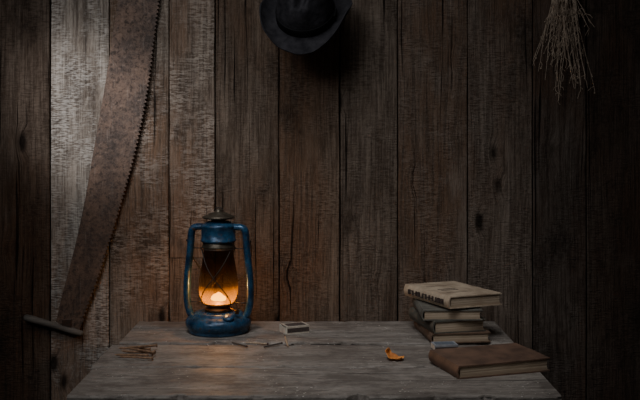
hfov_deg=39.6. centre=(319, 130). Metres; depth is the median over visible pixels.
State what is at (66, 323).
socket
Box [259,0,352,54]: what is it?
hat
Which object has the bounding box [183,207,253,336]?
hurricane lantern
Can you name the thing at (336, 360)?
table
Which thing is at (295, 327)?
matchbox
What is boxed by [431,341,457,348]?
matchbox
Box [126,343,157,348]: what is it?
nail
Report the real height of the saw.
1.215 m
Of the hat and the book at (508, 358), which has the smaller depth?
the book at (508, 358)
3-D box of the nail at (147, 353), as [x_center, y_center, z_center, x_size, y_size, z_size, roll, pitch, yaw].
[-0.391,0.466,1.844,0.069,0.009,0.009,0,0,-7]
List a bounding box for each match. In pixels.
[246,342,268,344]
[264,342,282,347]
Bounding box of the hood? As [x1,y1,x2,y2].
[201,209,235,243]
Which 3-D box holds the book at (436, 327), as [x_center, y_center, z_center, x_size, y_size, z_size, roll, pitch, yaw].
[0.291,0.433,2.050,0.127,0.027,0.166,0,0,-13]
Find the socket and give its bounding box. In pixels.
[62,319,71,327]
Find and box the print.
[430,286,464,292]
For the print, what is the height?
0.001 m
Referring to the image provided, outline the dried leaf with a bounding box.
[385,347,403,359]
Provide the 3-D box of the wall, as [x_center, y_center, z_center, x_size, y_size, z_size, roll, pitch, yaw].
[-0.013,0.019,2.301,3.309,2.400,0.048,0,0,0]
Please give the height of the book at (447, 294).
0.027 m
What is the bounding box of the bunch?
[532,0,594,102]
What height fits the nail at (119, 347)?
0.009 m
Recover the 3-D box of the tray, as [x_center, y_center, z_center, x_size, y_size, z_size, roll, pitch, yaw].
[-0.062,0.460,2.072,0.056,0.016,0.038,0,0,-24]
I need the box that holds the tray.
[279,324,286,334]
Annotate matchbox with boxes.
[279,322,308,334]
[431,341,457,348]
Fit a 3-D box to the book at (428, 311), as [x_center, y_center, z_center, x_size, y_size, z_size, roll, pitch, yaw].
[0.291,0.407,2.050,0.137,0.023,0.170,0,0,-1]
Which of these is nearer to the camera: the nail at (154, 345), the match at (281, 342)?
the nail at (154, 345)
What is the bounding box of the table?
[67,321,560,399]
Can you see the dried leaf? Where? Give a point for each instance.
(389, 353)
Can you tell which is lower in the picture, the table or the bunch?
the table
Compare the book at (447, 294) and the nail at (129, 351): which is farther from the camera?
the book at (447, 294)
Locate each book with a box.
[404,281,501,308]
[408,307,485,333]
[412,298,482,320]
[414,321,490,342]
[428,343,549,378]
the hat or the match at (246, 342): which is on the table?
the match at (246, 342)
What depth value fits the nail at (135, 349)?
1.86 m
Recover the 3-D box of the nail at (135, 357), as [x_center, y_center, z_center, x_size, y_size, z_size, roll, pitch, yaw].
[-0.377,0.466,1.825,0.069,0.009,0.009,0,0,5]
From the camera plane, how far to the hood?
2.05 m
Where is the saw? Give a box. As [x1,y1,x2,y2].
[23,0,158,335]
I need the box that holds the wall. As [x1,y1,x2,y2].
[0,0,639,399]
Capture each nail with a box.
[114,353,147,356]
[118,347,150,350]
[120,356,152,359]
[122,350,152,354]
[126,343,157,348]
[128,348,155,354]
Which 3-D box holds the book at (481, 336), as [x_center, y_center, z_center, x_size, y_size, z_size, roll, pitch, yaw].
[0.302,0.458,2.045,0.138,0.022,0.162,0,0,-7]

